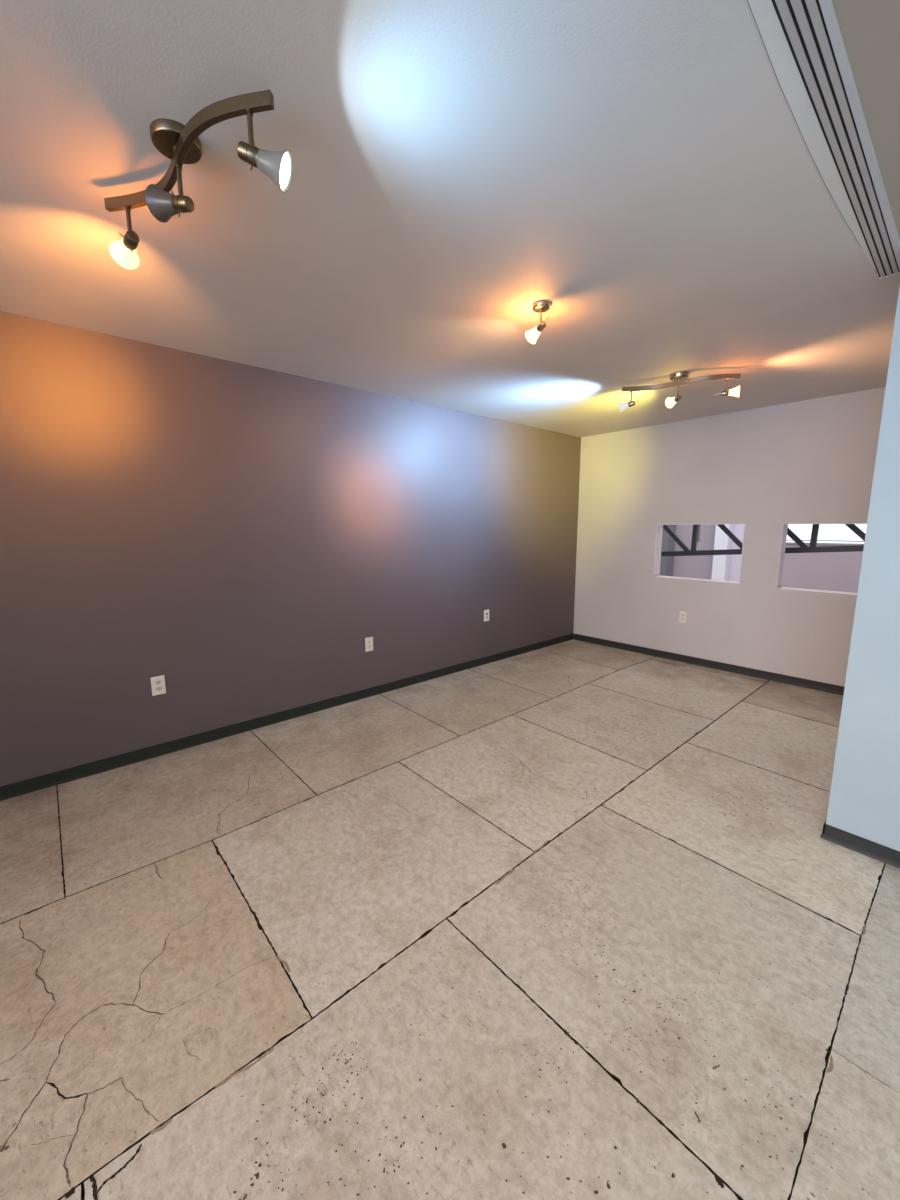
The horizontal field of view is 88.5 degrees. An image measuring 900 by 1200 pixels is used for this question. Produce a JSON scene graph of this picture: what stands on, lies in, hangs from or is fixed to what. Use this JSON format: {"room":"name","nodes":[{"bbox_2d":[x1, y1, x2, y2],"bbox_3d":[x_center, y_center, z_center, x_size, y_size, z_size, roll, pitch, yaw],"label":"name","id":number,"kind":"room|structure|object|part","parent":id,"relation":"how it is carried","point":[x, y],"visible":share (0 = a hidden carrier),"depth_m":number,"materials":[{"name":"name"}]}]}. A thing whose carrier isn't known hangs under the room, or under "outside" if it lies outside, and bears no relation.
{"room":"empty room","nodes":[
{"label":"empty room","id":0,"kind":"room"},
{"bbox_2d":[0,311,580,786],"bbox_3d":[-1.845,-0.247,2.809,8.954,2.456,0.150,-8,12,-41],"label":"wall","id":1,"kind":"structure","parent":0,"point":[236,534],"depth_m":3.04,"materials":[{"name":"paint"}]},
{"bbox_2d":[150,675,165,695],"bbox_3d":[-1.805,0.529,2.859,0.074,0.118,0.009,-8,12,-41],"label":"wall outlet","id":2,"kind":"object","parent":1,"relation":"attached to","point":[158,686],"visible":1,"depth_m":2.86,"materials":[{"name":"white plastic"}]},
{"bbox_2d":[0,633,573,800],"bbox_3d":[-1.787,0.938,2.936,8.954,0.074,0.013,-8,12,-41],"label":"baseboard","id":3,"kind":"structure","parent":1,"relation":"attached to","point":[34,784],"depth_m":3.17,"materials":[{"name":"plastic"}]},
{"bbox_2d":[365,637,372,651],"bbox_3d":[-0.672,0.369,3.846,0.074,0.118,0.009,-8,12,-41],"label":"wall outlet","id":4,"kind":"object","parent":1,"relation":"attached to","point":[368,641],"visible":1,"depth_m":3.84,"materials":[{"name":"beige plastic"}]},
{"bbox_2d":[484,609,488,620],"bbox_3d":[0.377,0.159,4.751,0.074,0.118,0.008,-8,12,-41],"label":"electrical outlet","id":5,"kind":"object","parent":1,"relation":"attached to","point":[486,612],"visible":1,"depth_m":4.75,"materials":[{"name":"white plastic"}]},
{"bbox_2d":[0,639,899,1199],"bbox_3d":[0.394,1.343,0.772,9.612,0.061,6.500,-8,12,-41],"label":"floor","id":6,"kind":"structure","parent":0,"point":[573,919],"depth_m":1.54,"materials":[{"name":"concrete"}]},
{"bbox_2d":[0,0,899,436],"bbox_3d":[0.251,-1.161,0.252,9.254,0.140,6.500,-8,12,-41],"label":"ceiling","id":7,"kind":"structure","parent":0,"point":[644,171],"depth_m":1.48,"materials":[{"name":"paint"}]},
{"bbox_2d":[104,89,292,252],"bbox_3d":[-0.730,-1.133,1.264,0.793,0.228,0.131,5,11,30],"label":"track light","id":8,"kind":"object","parent":7,"relation":"hanging from","point":[180,143],"visible":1,"depth_m":1.19,"materials":[{"name":"brown metal"}]},
{"bbox_3d":[-0.989,-1.166,1.423,0.017,0.084,0.017,5,10,28],"label":"stem","id":9,"kind":"part","parent":8,"relation":"part of","materials":[{"name":"brown metal"}]},
{"bbox_3d":[-0.782,-1.099,1.282,0.069,0.082,0.082,15,13,16],"label":"lamp shade","id":10,"kind":"part","parent":8,"relation":"part of","materials":[{"name":"grey"}]},
{"bbox_3d":[-0.737,-1.141,1.260,0.017,0.084,0.017,5,10,28],"label":"stem","id":11,"kind":"part","parent":8,"relation":"part of","materials":[{"name":"brown metal"}]},
{"bbox_3d":[-0.473,-1.115,1.095,0.017,0.084,0.017,5,10,28],"label":"stem","id":12,"kind":"part","parent":8,"relation":"part of","materials":[{"name":"brown metal"}]},
{"bbox_3d":[-0.428,-1.046,1.111,0.069,0.082,0.082,20,6,-9],"label":"lamp shade","id":13,"kind":"part","parent":8,"relation":"part of","materials":[{"name":"grey"}]},
{"bbox_3d":[-0.418,-1.042,1.112,0.047,0.068,0.068,20,6,-9],"label":"bulb","id":14,"kind":"part","parent":8,"relation":"part of","materials":[{"name":"white glass"}]},
{"bbox_2d":[532,301,549,333],"bbox_3d":[0.426,-1.324,2.211,0.084,0.157,0.136,-8,12,-41],"label":"ceiling spotlight","id":15,"kind":"object","parent":7,"relation":"attached to","point":[540,307],"visible":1,"depth_m":2.18,"materials":[{"name":"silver metal"}]},
{"bbox_3d":[0.433,-1.348,2.199,0.015,0.066,0.015,-8,12,-41],"label":"stem","id":16,"kind":"part","parent":15,"relation":"part of","materials":[{"name":"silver metal"}]},
{"bbox_2d":[619,371,740,412],"bbox_3d":[1.585,-1.463,3.229,0.758,0.212,0.151,4,10,22],"label":"track light","id":17,"kind":"object","parent":7,"relation":"hanging from","point":[678,378],"visible":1,"depth_m":3.20,"materials":[{"name":"silver metal"}]},
{"bbox_3d":[1.279,-1.422,3.387,0.064,0.076,0.076,-6,5,32],"label":"lamp shade","id":18,"kind":"part","parent":17,"relation":"part of","materials":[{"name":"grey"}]},
{"bbox_3d":[1.579,-1.408,3.270,0.076,0.076,0.064,-3,4,-15],"label":"lamp shade","id":19,"kind":"part","parent":17,"relation":"part of","materials":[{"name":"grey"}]},
{"bbox_2d":[747,0,899,278],"bbox_3d":[0.196,-1.127,0.504,4.394,0.006,0.120,-8,12,-41],"label":"ceiling vent","id":20,"kind":"object","parent":7,"relation":"in","point":[802,39],"visible":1,"depth_m":1.16,"materials":[{"name":"metal"}]},
{"bbox_2d":[660,525,675,575],"bbox_3d":[3.609,-1.759,9.165,0.450,3.400,1.700,-8,12,-41],"label":"wall","id":21,"kind":"structure","parent":0,"point":[668,543],"depth_m":8.58,"materials":[{"name":"grey paint"}]},
{"bbox_2d":[573,387,885,686],"bbox_3d":[3.668,-0.366,3.429,0.150,2.456,6.500,-8,12,-41],"label":"wall","id":22,"kind":"structure","parent":0,"point":[812,461],"depth_m":4.40,"materials":[{"name":"paint"}]},
{"bbox_2d":[679,611,686,622],"bbox_3d":[2.430,0.178,4.819,0.009,0.118,0.074,-8,12,-41],"label":"wall outlet","id":23,"kind":"object","parent":22,"relation":"attached to","point":[682,615],"visible":1,"depth_m":4.82,"materials":[{"name":"beige plastic"}]},
{"bbox_2d":[653,524,744,582],"bbox_3d":[2.535,-0.490,4.710,0.146,0.561,0.830,-8,12,-41],"label":"trim","id":24,"kind":"structure","parent":22,"relation":"attached to","point":[659,530],"depth_m":4.98,"materials":[{"name":"paint"}]},
{"bbox_2d":[574,634,844,694],"bbox_3d":[2.539,0.631,4.764,0.013,0.074,2.934,-8,12,-41],"label":"baseboard","id":25,"kind":"structure","parent":22,"relation":"attached to","point":[791,680],"depth_m":4.58,"materials":[{"name":"plastic"}]},
{"bbox_2d":[777,523,866,594],"bbox_3d":[3.280,-0.349,3.878,0.146,0.578,0.825,-8,12,-41],"label":"trim","id":26,"kind":"structure","parent":22,"relation":"attached to","point":[785,526],"depth_m":4.15,"materials":[{"name":"paint"}]},
{"bbox_2d":[727,524,744,581],"bbox_3d":[5.078,-1.538,7.745,0.150,3.400,0.560,-8,12,-41],"label":"pier","id":27,"kind":"object","parent":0,"point":[737,529],"depth_m":7.94,"materials":[{"name":"white paint"}]},
{"bbox_2d":[673,524,862,592],"bbox_3d":[5.938,-1.387,6.782,0.150,3.400,5.000,-8,12,-41],"label":"wall","id":28,"kind":"structure","parent":0,"point":[829,571],"depth_m":7.28,"materials":[{"name":"white paint"}]},
{"bbox_2d":[711,524,731,580],"bbox_3d":[4.722,-1.563,7.912,0.160,3.400,0.205,-8,12,-41],"label":"pillar","id":29,"kind":"structure","parent":28,"relation":"attached to","point":[720,566],"depth_m":7.98,"materials":[{"name":"white paint"}]},
{"bbox_2d":[786,540,864,544],"bbox_3d":[6.386,-1.604,6.148,0.080,1.775,3.520,-8,12,-41],"label":"window","id":30,"kind":"structure","parent":28,"relation":"in","point":[786,540],"depth_m":6.95,"materials":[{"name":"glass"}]},
{"bbox_2d":[822,287,899,868],"bbox_3d":[3.682,-0.059,1.505,2.408,2.456,3.260,-8,12,-41],"label":"wall","id":31,"kind":"structure","parent":0,"point":[864,799],"depth_m":1.93,"materials":[{"name":"white paint"}]},
{"label":"outside","id":32,"kind":"structure","parent":0,"visible":0},
{"bbox_2d":[661,524,865,555],"bbox_3d":[3.384,-1.094,5.360,0.060,1.497,5.610,-8,12,-41],"label":"roof truss","id":33,"kind":"object","parent":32,"point":[803,548],"visible":0.12,"depth_m":5.07,"materials":[{"name":"black metal"}]}
]}

